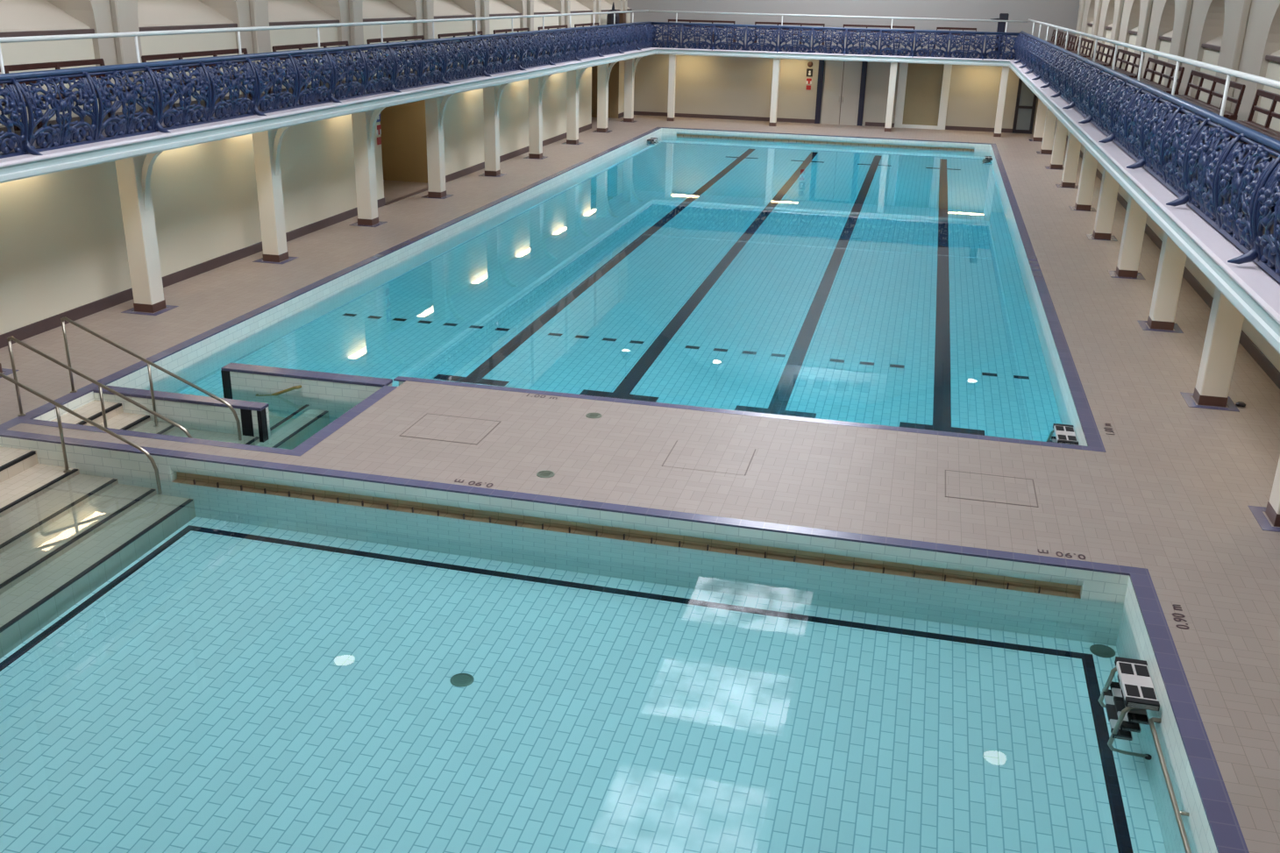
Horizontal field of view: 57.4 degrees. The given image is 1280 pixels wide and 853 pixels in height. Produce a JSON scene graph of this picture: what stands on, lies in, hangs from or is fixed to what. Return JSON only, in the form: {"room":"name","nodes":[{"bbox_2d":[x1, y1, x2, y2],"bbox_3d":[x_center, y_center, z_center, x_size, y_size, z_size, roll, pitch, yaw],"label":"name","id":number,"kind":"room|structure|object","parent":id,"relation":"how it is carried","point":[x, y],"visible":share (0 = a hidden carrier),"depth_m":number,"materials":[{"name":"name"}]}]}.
{"room":"indoor swimming pool","nodes":[
{"label":"indoor swimming pool","id":0,"kind":"room"},
{"bbox_2d":[0,0,629,32],"bbox_3d":[-7.379,-10.191,24.494,0.750,3.180,56.000,6,21,12],"label":"wall","id":1,"kind":"structure","parent":0,"point":[15,15],"depth_m":21.61,"materials":[{"name":"paint"}]},
{"bbox_2d":[0,8,632,37],"bbox_3d":[-7.032,-8.637,24.974,0.080,0.070,56.000,6,21,12],"label":"trim","id":2,"kind":"structure","parent":1,"relation":"attached to","point":[3,34],"depth_m":21.75,"materials":[{"name":"brown wood"}]},
{"bbox_2d":[0,12,630,334],"bbox_3d":[-7.100,-6.593,25.742,0.001,4.420,56.000,6,21,12],"label":"wall","id":3,"kind":"structure","parent":0,"point":[63,248],"depth_m":21.64,"materials":[{"name":"beige paint"}]},
{"bbox_2d":[0,112,623,348],"bbox_3d":[-7.135,-4.611,26.480,0.025,0.190,56.000,6,21,12],"label":"baseboard","id":4,"kind":"structure","parent":3,"relation":"attached to","point":[32,330],"depth_m":22.06,"materials":[{"name":"brown tile"}]},
{"bbox_2d":[0,44,656,183],"bbox_3d":[-6.237,-7.203,25.404,1.695,0.409,55.800,6,21,12],"label":"balcony ledge","id":5,"kind":"object","parent":3,"relation":"attached to","point":[25,166],"visible":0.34,"depth_m":20.09,"materials":[{"name":"paint"}]},
{"bbox_2d":[0,58,135,130],"bbox_3d":[-8.500,-4.755,16.816,0.490,0.880,3.105,6,21,12],"label":"bench","id":6,"kind":"object","parent":5,"relation":"on","point":[57,65],"visible":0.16,"depth_m":17.05,"materials":[{"name":"red wood"}]},
{"bbox_2d":[46,0,122,112],"bbox_3d":[-9.333,-6.680,16.828,0.970,4.480,4.260,6,21,12],"label":"bay","id":7,"kind":"object","parent":5,"relation":"on","point":[96,14],"visible":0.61,"depth_m":18.60,"materials":[{"name":"paint"}]},
{"bbox_2d":[109,0,254,111],"bbox_3d":[-8.356,-8.060,20.585,0.970,4.480,4.260,6,21,12],"label":"bay","id":8,"kind":"object","parent":5,"relation":"on","point":[124,12],"visible":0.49,"depth_m":19.44,"materials":[{"name":"paint"}]},
{"bbox_2d":[141,48,271,111],"bbox_3d":[-7.533,-6.122,20.537,0.490,0.880,3.105,6,21,12],"label":"bench","id":9,"kind":"object","parent":5,"relation":"on","point":[215,53],"visible":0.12,"depth_m":20.24,"materials":[{"name":"red wood"}]},
{"bbox_2d":[248,0,351,92],"bbox_3d":[-7.379,-9.440,24.342,0.970,4.480,4.260,6,21,12],"label":"bay","id":10,"kind":"object","parent":5,"relation":"on","point":[259,9],"visible":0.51,"depth_m":23.30,"materials":[{"name":"paint"}]},
{"bbox_2d":[272,40,369,88],"bbox_3d":[-6.566,-7.488,24.258,0.490,0.880,3.105,6,21,12],"label":"bench","id":11,"kind":"object","parent":5,"relation":"on","point":[300,46],"visible":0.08,"depth_m":23.87,"materials":[{"name":"red wood"}]},
{"bbox_2d":[0,9,648,133],"bbox_3d":[-4.693,-9.641,29.579,0.070,1.313,42.380,6,21,12],"label":"guard rail","id":12,"kind":"object","parent":5,"relation":"on","point":[8,39],"visible":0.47,"depth_m":20.53,"materials":[{"name":"white metal"}]},
{"bbox_2d":[0,21,657,158],"bbox_3d":[-4.443,-9.313,29.617,0.386,1.061,42.567,6,21,12],"label":"balustrade","id":13,"kind":"object","parent":5,"relation":"on","point":[206,78],"visible":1,"depth_m":20.55,"materials":[{"name":"blue metal"}]},
{"bbox_2d":[348,0,424,79],"bbox_3d":[-6.402,-10.820,28.099,0.970,4.480,4.260,6,21,12],"label":"bay","id":14,"kind":"object","parent":5,"relation":"on","point":[415,8],"visible":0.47,"depth_m":27.10,"materials":[{"name":"paint"}]},
{"bbox_2d":[366,35,440,78],"bbox_3d":[-5.598,-8.855,27.978,0.490,0.880,3.105,6,21,12],"label":"bench","id":15,"kind":"object","parent":5,"relation":"on","point":[387,39],"visible":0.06,"depth_m":27.80,"materials":[{"name":"red wood"}]},
{"bbox_2d":[422,0,481,70],"bbox_3d":[-5.426,-12.200,31.856,0.970,4.480,4.260,6,21,12],"label":"bay","id":16,"kind":"object","parent":5,"relation":"on","point":[473,7],"visible":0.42,"depth_m":33.43,"materials":[{"name":"paint"}]},
{"bbox_2d":[437,30,497,65],"bbox_3d":[-4.631,-10.221,31.699,0.490,0.880,3.105,6,21,12],"label":"bench","id":17,"kind":"object","parent":5,"relation":"on","point":[468,33],"visible":0.12,"depth_m":31.47,"materials":[{"name":"red wood"}]},
{"bbox_2d":[480,0,527,61],"bbox_3d":[-4.449,-13.579,35.613,0.970,4.480,4.260,6,21,12],"label":"bay","id":18,"kind":"object","parent":5,"relation":"on","point":[520,5],"visible":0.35,"depth_m":37.21,"materials":[{"name":"paint"}]},
{"bbox_2d":[526,0,564,55],"bbox_3d":[-3.472,-14.959,39.370,0.970,4.480,4.260,6,21,12],"label":"bay","id":19,"kind":"object","parent":5,"relation":"on","point":[558,5],"visible":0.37,"depth_m":40.98,"materials":[{"name":"paint"}]},
{"bbox_2d":[564,0,596,28],"bbox_3d":[-2.495,-16.339,43.127,0.970,4.480,4.260,6,21,12],"label":"bay","id":20,"kind":"object","parent":5,"relation":"on","point":[591,4],"visible":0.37,"depth_m":44.74,"materials":[{"name":"paint"}]},
{"bbox_2d":[596,0,623,45],"bbox_3d":[-1.518,-17.719,46.885,0.970,4.480,4.260,6,21,12],"label":"bay","id":21,"kind":"object","parent":5,"relation":"on","point":[618,3],"visible":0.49,"depth_m":45.52,"materials":[{"name":"paint"}]},
{"bbox_2d":[606,1,618,44],"bbox_3d":[-1.063,-15.940,46.236,0.520,1.621,0.520,6,21,12],"label":"stand","id":22,"kind":"object","parent":5,"relation":"on","point":[610,17],"visible":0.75,"depth_m":45.99,"materials":[{"name":"paint"}]},
{"bbox_2d":[380,99,427,182],"bbox_3d":[-7.013,-7.582,30.785,2.200,2.750,3.700,6,21,12],"label":"wall","id":23,"kind":"structure","parent":0,"point":[403,126],"depth_m":32.58,"materials":[{"name":"paint"}]},
{"bbox_2d":[34,128,1087,446],"bbox_3d":[2.877,-4.614,30.005,12.900,1.780,36.060,6,21,12],"label":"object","id":24,"kind":"structure","parent":0,"point":[87,406],"depth_m":22.00,"materials":[{"name":"tile"}]},
{"bbox_2d":[7,336,192,438],"bbox_3d":[-6.620,-0.221,14.404,2.505,1.639,0.090,6,21,12],"label":"handrail","id":25,"kind":"object","parent":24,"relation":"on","point":[100,385],"visible":0.76,"depth_m":14.32,"materials":[{"name":"metal"}]},
{"bbox_2d":[60,316,241,432],"bbox_3d":[-6.392,-0.543,15.280,2.505,1.639,0.090,6,21,12],"label":"handrail","id":26,"kind":"object","parent":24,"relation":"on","point":[62,319],"visible":0.83,"depth_m":15.19,"materials":[{"name":"metal"}]},
{"bbox_2d":[21,419,306,455],"bbox_3d":[-5.810,0.135,14.154,3.810,0.023,0.150,6,21,12],"label":"trim","id":27,"kind":"structure","parent":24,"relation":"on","point":[264,449],"depth_m":14.11,"materials":[{"name":"purple tile"}]},
{"bbox_2d":[92,384,270,429],"bbox_3d":[-6.139,0.230,15.781,2.500,1.352,0.210,6,21,12],"label":"wall","id":28,"kind":"structure","parent":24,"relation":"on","point":[183,407],"depth_m":15.46,"materials":[{"name":"tile"}]},
{"bbox_2d":[0,127,661,432],"bbox_3d":[-4.554,-4.590,26.885,0.190,0.023,45.350,6,21,12],"label":"trim","id":29,"kind":"structure","parent":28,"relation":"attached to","point":[69,397],"depth_m":19.71,"materials":[{"name":"purple tile"}]},
{"bbox_2d":[220,362,392,402],"bbox_3d":[-4.754,-0.121,16.811,2.540,1.352,0.260,6,21,12],"label":"wall","id":30,"kind":"structure","parent":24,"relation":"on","point":[357,388],"depth_m":16.53,"materials":[{"name":"tile"}]},
{"bbox_2d":[292,385,397,451],"bbox_3d":[-3.735,-0.125,14.983,0.190,0.023,2.520,6,21,12],"label":"trim","id":31,"kind":"structure","parent":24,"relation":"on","point":[347,416],"depth_m":14.85,"materials":[{"name":"purple tile"}]},
{"bbox_2d":[125,135,1071,449],"bbox_3d":[2.868,-4.385,30.075,12.940,1.700,36.070,6,21,12],"label":"pool water","id":32,"kind":"object","parent":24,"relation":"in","point":[888,286],"visible":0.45,"depth_m":21.89,"materials":[{"name":"teal liquid"}]},
{"bbox_2d":[393,376,1089,450],"bbox_3d":[1.064,-0.199,15.490,9.280,0.023,0.150,6,21,12],"label":"trim","id":33,"kind":"structure","parent":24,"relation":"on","point":[399,378],"depth_m":15.40,"materials":[{"name":"purple tile"}]},
{"bbox_2d":[661,127,990,144],"bbox_3d":[7.159,-11.479,46.082,12.900,0.023,0.170,6,21,12],"label":"trim","id":34,"kind":"structure","parent":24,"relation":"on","point":[662,127],"depth_m":45.95,"materials":[{"name":"purple tile"}]},
{"bbox_2d":[990,143,1106,452],"bbox_3d":[9.591,-5.258,29.581,0.190,0.023,33.280,6,21,12],"label":"trim","id":35,"kind":"structure","parent":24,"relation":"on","point":[1093,439],"depth_m":19.40,"materials":[{"name":"purple tile"}]},
{"bbox_2d":[1052,423,1078,445],"bbox_3d":[5.632,0.488,15.712,0.360,0.866,0.700,6,21,12],"label":"pool ladder","id":36,"kind":"object","parent":24,"relation":"attached to","point":[1064,433],"visible":0.26,"depth_m":15.54,"materials":[{"name":"white plastic"}]},
{"bbox_2d":[591,61,618,118],"bbox_3d":[-2.182,-13.965,48.184,1.600,2.750,4.200,6,21,12],"label":"wall","id":37,"kind":"structure","parent":0,"point":[614,77],"depth_m":50.14,"materials":[{"name":"paint"}]},
{"bbox_2d":[0,436,1217,852],"bbox_3d":[-2.530,2.820,9.112,12.900,1.330,8.730,6,21,12],"label":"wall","id":38,"kind":"structure","parent":0,"point":[27,467],"depth_m":12.50,"materials":[{"name":"tile"}]},
{"bbox_2d":[0,372,160,483],"bbox_3d":[-6.801,0.054,13.719,2.505,1.684,0.090,6,21,12],"label":"handrail","id":39,"kind":"object","parent":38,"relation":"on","point":[57,405],"visible":0.93,"depth_m":13.59,"materials":[{"name":"metal"}]},
{"bbox_2d":[0,429,1150,575],"bbox_3d":[-1.401,0.754,12.780,13.090,0.023,0.160,6,21,12],"label":"trim","id":40,"kind":"structure","parent":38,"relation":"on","point":[1022,558],"depth_m":12.52,"materials":[{"name":"purple tile"}]},
{"bbox_2d":[0,469,1198,852],"bbox_3d":[-2.538,3.012,9.168,12.940,1.130,8.740,6,21,12],"label":"pool water","id":41,"kind":"object","parent":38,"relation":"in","point":[186,666],"visible":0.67,"depth_m":9.77,"materials":[{"name":"teal liquid"}]},
{"bbox_2d":[1109,656,1159,717],"bbox_3d":[4.154,2.541,10.008,0.360,0.866,0.700,6,21,12],"label":"pool ladder","id":42,"kind":"object","parent":38,"relation":"attached to","point":[1135,680],"visible":0.33,"depth_m":9.80,"materials":[{"name":"white plastic"}]},
{"bbox_2d":[1148,717,1191,852],"bbox_3d":[3.498,3.389,6.844,0.101,0.040,5.972,6,21,12],"label":"grab rail","id":43,"kind":"object","parent":38,"relation":"attached to","point":[1177,814],"visible":1,"depth_m":8.69,"materials":[{"name":"metal"}]},
{"bbox_2d":[1129,573,1249,852],"bbox_3d":[3.807,2.913,7.334,0.190,0.023,8.750,6,21,12],"label":"trim","id":44,"kind":"structure","parent":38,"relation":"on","point":[1226,833],"depth_m":8.95,"materials":[{"name":"purple tile"}]},
{"bbox_2d":[0,114,1279,852],"bbox_3d":[0.732,-3.684,24.775,20.630,0.001,56.000,6,21,12],"label":"floor","id":45,"kind":"structure","parent":0,"point":[1170,494],"depth_m":14.25,"materials":[{"name":"tile"}]},
{"bbox_2d":[114,151,178,315],"bbox_3d":[-8.001,-3.212,19.076,1.020,2.750,0.650,6,21,12],"label":"column","id":46,"kind":"structure","parent":45,"relation":"on","point":[133,174],"depth_m":19.02,"materials":[{"name":"white paint"}]},
{"bbox_2d":[252,126,298,263],"bbox_3d":[-7.054,-4.579,22.797,1.020,2.750,0.650,6,21,12],"label":"column","id":47,"kind":"structure","parent":45,"relation":"on","point":[266,144],"depth_m":22.74,"materials":[{"name":"white paint"}]},
{"bbox_2d":[349,107,387,227],"bbox_3d":[-6.068,-5.941,26.509,1.020,2.750,0.650,6,21,12],"label":"column","id":48,"kind":"structure","parent":45,"relation":"on","point":[364,123],"depth_m":26.44,"materials":[{"name":"white paint"}]},
{"bbox_2d":[421,93,454,199],"bbox_3d":[-5.122,-7.308,30.229,1.020,2.750,0.650,6,21,12],"label":"column","id":49,"kind":"structure","parent":45,"relation":"on","point":[435,108],"depth_m":30.16,"materials":[{"name":"white paint"}]},
{"bbox_2d":[399,412,500,444],"bbox_3d":[-2.365,0.030,14.640,1.018,0.014,0.848,6,21,12],"label":"access cover","id":50,"kind":"object","parent":45,"relation":"on","point":[430,426],"visible":1,"depth_m":14.62,"materials":[{"name":"tile"}]},
{"bbox_2d":[477,83,508,177],"bbox_3d":[-4.136,-8.671,33.941,1.020,2.750,0.650,6,21,12],"label":"column","id":51,"kind":"structure","parent":45,"relation":"on","point":[492,95],"depth_m":33.87,"materials":[{"name":"white paint"}]},
{"bbox_2d":[523,74,551,159],"bbox_3d":[-3.189,-10.038,37.661,1.020,2.750,0.650,6,21,12],"label":"column","id":52,"kind":"structure","parent":45,"relation":"on","point":[536,85],"depth_m":37.59,"materials":[{"name":"white paint"}]},
{"bbox_2d":[562,67,588,144],"bbox_3d":[-2.204,-11.401,41.373,1.020,2.750,0.650,6,21,12],"label":"column","id":53,"kind":"structure","parent":45,"relation":"on","point":[573,78],"depth_m":41.29,"materials":[{"name":"white paint"}]},
{"bbox_2d":[592,62,616,132],"bbox_3d":[-1.257,-12.768,45.093,1.020,2.750,0.650,6,21,12],"label":"column","id":54,"kind":"structure","parent":45,"relation":"on","point":[604,71],"depth_m":45.02,"materials":[{"name":"white paint"}]},
{"bbox_2d":[619,56,642,122],"bbox_3d":[-0.272,-14.130,48.805,1.020,2.750,0.650,6,21,12],"label":"column","id":55,"kind":"structure","parent":45,"relation":"on","point":[629,65],"depth_m":48.71,"materials":[{"name":"white paint"}]},
{"bbox_2d":[667,54,676,120],"bbox_3d":[1.346,-14.337,49.433,0.272,2.730,0.272,6,21,12],"label":"column","id":56,"kind":"structure","parent":45,"relation":"on","point":[672,80],"depth_m":49.32,"materials":[{"name":"white paint"}]},
{"bbox_2d":[661,440,756,475],"bbox_3d":[0.834,0.373,13.929,0.988,0.014,0.850,6,21,12],"label":"access cover","id":57,"kind":"object","parent":45,"relation":"on","point":[686,455],"visible":1,"depth_m":13.90,"materials":[{"name":"tile"}]},
{"bbox_2d":[768,57,780,126],"bbox_3d":[5.600,-13.884,48.493,0.272,2.730,0.272,6,21,12],"label":"column","id":58,"kind":"structure","parent":45,"relation":"on","point":[776,61],"depth_m":48.38,"materials":[{"name":"white paint"}]},
{"bbox_2d":[884,62,897,131],"bbox_3d":[10.204,-13.394,47.476,0.272,2.730,0.272,6,21,12],"label":"column","id":59,"kind":"structure","parent":45,"relation":"on","point":[893,65],"depth_m":47.35,"materials":[{"name":"beige paint"}]},
{"bbox_2d":[945,469,1038,507],"bbox_3d":[3.969,0.701,13.251,0.998,0.014,0.808,6,21,12],"label":"access cover","id":60,"kind":"object","parent":45,"relation":"on","point":[960,485],"visible":1,"depth_m":13.23,"materials":[{"name":"tile"}]},
{"bbox_2d":[993,66,1009,136],"bbox_3d":[14.399,-12.947,46.550,0.272,2.730,0.272,6,21,12],"label":"column","id":61,"kind":"structure","parent":45,"relation":"on","point":[1005,71],"depth_m":46.44,"materials":[{"name":"beige paint"}]},
{"bbox_2d":[1029,99,1046,142],"bbox_3d":[15.519,-12.550,45.587,1.020,2.750,0.650,6,21,12],"label":"column","id":62,"kind":"structure","parent":45,"relation":"on","point":[1041,109],"depth_m":45.63,"materials":[{"name":"beige paint"}]},
{"bbox_2d":[1036,107,1056,154],"bbox_3d":[14.553,-11.185,41.871,1.020,2.750,0.650,6,21,12],"label":"column","id":63,"kind":"structure","parent":45,"relation":"on","point":[1050,119],"depth_m":41.91,"materials":[{"name":"beige paint"}]},
{"bbox_2d":[1045,118,1067,170],"bbox_3d":[13.587,-9.820,38.155,1.020,2.750,0.650,6,21,12],"label":"column","id":64,"kind":"structure","parent":45,"relation":"on","point":[1061,131],"depth_m":38.20,"materials":[{"name":"beige paint"}]},
{"bbox_2d":[1055,130,1080,188],"bbox_3d":[12.621,-8.455,34.439,1.020,2.750,0.650,6,21,12],"label":"column","id":65,"kind":"structure","parent":45,"relation":"on","point":[1073,145],"depth_m":34.49,"materials":[{"name":"beige paint"}]},
{"bbox_2d":[1068,147,1097,212],"bbox_3d":[11.655,-7.091,30.723,1.020,2.750,0.650,6,21,12],"label":"column","id":66,"kind":"structure","parent":45,"relation":"on","point":[1089,162],"depth_m":30.77,"materials":[{"name":"beige paint"}]},
{"bbox_2d":[1085,168,1119,241],"bbox_3d":[10.688,-5.726,27.007,1.020,2.750,0.650,6,21,12],"label":"column","id":67,"kind":"structure","parent":45,"relation":"on","point":[1109,188],"depth_m":27.07,"materials":[{"name":"beige paint"}]},
{"bbox_2d":[1107,195,1147,279],"bbox_3d":[9.722,-4.361,23.291,1.020,2.750,0.650,6,21,12],"label":"column","id":68,"kind":"structure","parent":45,"relation":"on","point":[1135,218],"depth_m":23.35,"materials":[{"name":"beige paint"}]},
{"bbox_2d":[1137,232,1186,333],"bbox_3d":[8.756,-2.996,19.575,1.020,2.750,0.650,6,21,12],"label":"column","id":69,"kind":"structure","parent":45,"relation":"on","point":[1171,263],"depth_m":19.64,"materials":[{"name":"beige paint"}]},
{"bbox_2d":[1180,286,1244,412],"bbox_3d":[7.790,-1.631,15.858,1.020,2.750,0.650,6,21,12],"label":"column","id":70,"kind":"structure","parent":45,"relation":"on","point":[1226,322],"depth_m":15.93,"materials":[{"name":"beige paint"}]},
{"bbox_2d":[1248,455,1279,532],"bbox_3d":[6.824,-0.266,12.142,1.020,2.750,0.650,6,21,12],"label":"column","id":71,"kind":"structure","parent":45,"relation":"on","point":[1272,510],"depth_m":12.53,"materials":[{"name":"beige paint"}]},
{"bbox_2d":[633,54,1038,134],"bbox_3d":[8.471,-14.306,49.565,18.430,2.900,0.001,6,21,12],"label":"wall","id":72,"kind":"structure","parent":0,"point":[707,85],"depth_m":50.17,"materials":[{"name":"paint"}]},
{"bbox_2d":[633,111,1012,132],"bbox_3d":[7.476,-13.121,50.246,16.450,0.160,0.025,6,21,12],"label":"baseboard","id":73,"kind":"structure","parent":72,"relation":"attached to","point":[645,113],"depth_m":50.67,"materials":[{"name":"brown tile"}]},
{"bbox_2d":[656,42,1010,66],"bbox_3d":[7.830,-15.386,48.214,14.280,0.409,2.045,6,21,12],"label":"gallery","id":74,"kind":"object","parent":72,"relation":"attached to","point":[686,51],"visible":0.71,"depth_m":47.32,"materials":[{"name":"paint"}]},
{"bbox_2d":[668,19,736,42],"bbox_3d":[2.602,-16.588,49.009,2.857,0.880,0.490,6,21,12],"label":"bench","id":75,"kind":"object","parent":74,"relation":"on","point":[679,20],"visible":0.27,"depth_m":48.70,"materials":[{"name":"red wood"}]},
{"bbox_2d":[753,21,824,45],"bbox_3d":[6.176,-16.207,48.219,2.857,0.880,0.490,6,21,12],"label":"bench","id":76,"kind":"object","parent":74,"relation":"on","point":[756,23],"visible":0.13,"depth_m":47.92,"materials":[{"name":"red wood"}]},
{"bbox_2d":[651,21,1019,59],"bbox_3d":[7.631,-15.593,47.263,15.037,1.061,0.386,6,21,12],"label":"balustrade","id":77,"kind":"object","parent":74,"relation":"on","point":[984,34],"visible":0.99,"depth_m":47.19,"materials":[{"name":"blue metal"}]},
{"bbox_2d":[648,10,1028,53],"bbox_3d":[7.736,-15.981,47.365,15.200,1.303,0.070,6,21,12],"label":"guard rail","id":78,"kind":"object","parent":77,"relation":"attached to","point":[782,15],"visible":1,"depth_m":47.02,"materials":[{"name":"white metal"}]},
{"bbox_2d":[841,24,915,49],"bbox_3d":[9.673,-15.835,47.447,2.857,0.880,0.490,6,21,12],"label":"bench","id":79,"kind":"object","parent":74,"relation":"on","point":[857,25],"visible":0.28,"depth_m":47.13,"materials":[{"name":"red wood"}]},
{"bbox_2d":[990,13,1009,55],"bbox_3d":[14.108,-15.498,46.127,0.672,1.550,0.300,6,21,12],"label":"stand","id":80,"kind":"object","parent":74,"relation":"on","point":[1001,25],"visible":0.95,"depth_m":45.88,"materials":[{"name":"paint"}]},
{"bbox_2d":[814,59,867,126],"bbox_3d":[8.516,-14.183,49.524,2.020,2.700,0.127,6,21,12],"label":"door","id":81,"kind":"structure","parent":72,"relation":"in","point":[844,81],"depth_m":49.52,"materials":[{"name":"metal"}]},
{"bbox_2d":[894,63,952,129],"bbox_3d":[11.806,-13.819,48.790,2.100,2.680,0.160,6,21,12],"label":"door","id":82,"kind":"structure","parent":72,"relation":"in","point":[923,89],"depth_m":48.81,"materials":[{"name":"white paint"}]},
{"bbox_2d":[1012,78,1057,135],"bbox_3d":[16.440,-13.254,47.831,1.990,2.500,0.090,6,21,12],"label":"door","id":83,"kind":"structure","parent":72,"relation":"in","point":[1026,101],"depth_m":48.05,"materials":[{"name":"paint"}]},
{"bbox_2d":[627,0,1079,56],"bbox_3d":[8.623,-20.628,47.204,20.430,10.600,0.001,6,21,12],"label":"wall","id":84,"kind":"structure","parent":0,"point":[1063,13],"depth_m":48.24,"materials":[{"name":"grey paint"}]},
{"bbox_2d":[1066,25,1279,371],"bbox_3d":[10.800,-4.687,21.789,0.001,4.420,56.000,6,21,12],"label":"wall","id":85,"kind":"structure","parent":0,"point":[1211,56],"depth_m":22.49,"materials":[{"name":"beige paint"}]},
{"bbox_2d":[1008,58,1279,354],"bbox_3d":[9.584,-5.519,21.909,2.585,0.409,55.800,6,21,12],"label":"balcony ledge","id":86,"kind":"object","parent":85,"relation":"attached to","point":[1255,293],"visible":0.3,"depth_m":12.66,"materials":[{"name":"paint"}]},
{"bbox_2d":[1073,0,1085,50],"bbox_3d":[17.898,-17.174,46.670,0.970,4.480,5.390,6,21,12],"label":"bay","id":87,"kind":"object","parent":86,"relation":"on","point":[1081,2],"visible":0.22,"depth_m":44.68,"materials":[{"name":"paint"}]},
{"bbox_2d":[1080,0,1102,57],"bbox_3d":[16.653,-15.415,41.882,0.970,4.480,5.390,6,21,12],"label":"bay","id":88,"kind":"object","parent":86,"relation":"on","point":[1092,8],"visible":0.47,"depth_m":42.86,"materials":[{"name":"paint"}]},
{"bbox_2d":[1095,0,1123,66],"bbox_3d":[15.409,-13.657,37.095,0.970,4.480,5.390,6,21,12],"label":"bay","id":89,"kind":"object","parent":86,"relation":"on","point":[1111,12],"visible":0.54,"depth_m":38.10,"materials":[{"name":"paint"}]},
{"bbox_2d":[1116,0,1152,74],"bbox_3d":[14.164,-11.899,32.307,0.970,4.480,5.390,6,21,12],"label":"bay","id":90,"kind":"object","parent":86,"relation":"on","point":[1135,13],"visible":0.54,"depth_m":33.29,"materials":[{"name":"paint"}]},
{"bbox_2d":[1011,30,1279,283],"bbox_3d":[9.575,-7.644,25.906,0.386,1.061,43.807,6,21,12],"label":"balustrade","id":91,"kind":"object","parent":86,"relation":"on","point":[1155,135],"visible":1,"depth_m":13.78,"materials":[{"name":"blue metal"}]},
{"bbox_2d":[1027,18,1279,187],"bbox_3d":[9.917,-7.882,25.714,0.070,1.378,43.680,6,21,12],"label":"guard rail","id":92,"kind":"object","parent":86,"relation":"on","point":[1263,81],"visible":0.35,"depth_m":16.51,"materials":[{"name":"white metal"}]},
{"bbox_2d":[1140,0,1193,90],"bbox_3d":[12.919,-10.140,27.520,0.970,4.480,5.390,6,21,12],"label":"bay","id":93,"kind":"object","parent":86,"relation":"on","point":[1167,16],"visible":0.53,"depth_m":28.46,"materials":[{"name":"paint"}]},
{"bbox_2d":[1089,64,1278,172],"bbox_3d":[10.223,-5.686,21.681,1.280,0.100,55.800,6,21,12],"label":"tier","id":94,"kind":"object","parent":86,"relation":"on","point":[1272,156],"depth_m":17.90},
{"bbox_2d":[1069,36,1094,57],"bbox_3d":[13.621,-11.659,36.490,0.490,0.880,3.920,6,21,12],"label":"bench","id":95,"kind":"object","parent":94,"relation":"on","point":[1089,41],"visible":0.48,"depth_m":35.97,"materials":[{"name":"red wood"}]},
{"bbox_2d":[1078,42,1115,68],"bbox_3d":[12.492,-10.064,32.149,0.490,0.880,3.920,6,21,12],"label":"bench","id":96,"kind":"object","parent":94,"relation":"on","point":[1099,61],"visible":0.41,"depth_m":31.54,"materials":[{"name":"red wood"}]},
{"bbox_2d":[1099,48,1144,78],"bbox_3d":[11.364,-8.470,27.808,0.490,0.880,3.920,6,21,12],"label":"bench","id":97,"kind":"object","parent":94,"relation":"on","point":[1135,55],"visible":0.38,"depth_m":27.63,"materials":[{"name":"red wood"}]},
{"bbox_2d":[1122,56,1184,110],"bbox_3d":[10.235,-6.876,23.467,0.490,0.880,3.920,6,21,12],"label":"bench","id":98,"kind":"object","parent":94,"relation":"on","point":[1166,88],"visible":0.56,"depth_m":23.21,"materials":[{"name":"red wood"}]},
{"bbox_2d":[1160,69,1245,142],"bbox_3d":[9.106,-5.281,19.127,0.490,0.880,3.920,6,21,12],"label":"bench","id":99,"kind":"object","parent":94,"relation":"on","point":[1195,101],"visible":0.48,"depth_m":18.91,"materials":[{"name":"red wood"}]},
{"bbox_2d":[1216,88,1279,155],"bbox_3d":[7.978,-3.687,14.786,0.490,0.880,3.920,6,21,12],"label":"bench","id":100,"kind":"object","parent":94,"relation":"on","point":[1265,129],"visible":0.37,"depth_m":15.66,"materials":[{"name":"red wood"}]},
{"bbox_2d":[1178,0,1251,112],"bbox_3d":[11.674,-8.382,22.732,0.970,4.480,5.390,6,21,12],"label":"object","id":101,"kind":"object","parent":86,"relation":"on","point":[1209,19],"visible":0.56,"depth_m":23.50,"materials":[{"name":"paint"}]},
{"bbox_2d":[1230,0,1279,122],"bbox_3d":[10.430,-6.623,17.944,0.970,4.480,5.390,6,21,12],"label":"bay","id":102,"kind":"object","parent":86,"relation":"on","point":[1262,39],"visible":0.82,"depth_m":19.73,"materials":[{"name":"paint"}]},
{"bbox_2d":[1066,135,1279,389],"bbox_3d":[10.740,-2.707,22.531,0.025,0.190,56.000,6,21,12],"label":"baseboard","id":103,"kind":"structure","parent":85,"relation":"attached to","point":[1250,347],"depth_m":21.39,"materials":[{"name":"brown tile"}]},
{"bbox_2d":[1087,22,1279,62],"bbox_3d":[10.829,-6.735,21.029,0.080,0.070,56.000,6,21,12],"label":"trim","id":104,"kind":"structure","parent":85,"relation":"attached to","point":[1273,58],"depth_m":23.46,"materials":[{"name":"beige paint"}]},
{"bbox_2d":[1089,21,1279,56],"bbox_3d":[11.249,-8.207,20.379,0.750,3.180,56.000,6,21,12],"label":"wall","id":105,"kind":"structure","parent":0,"point":[1217,41],"depth_m":23.81,"materials":[{"name":"paint"}]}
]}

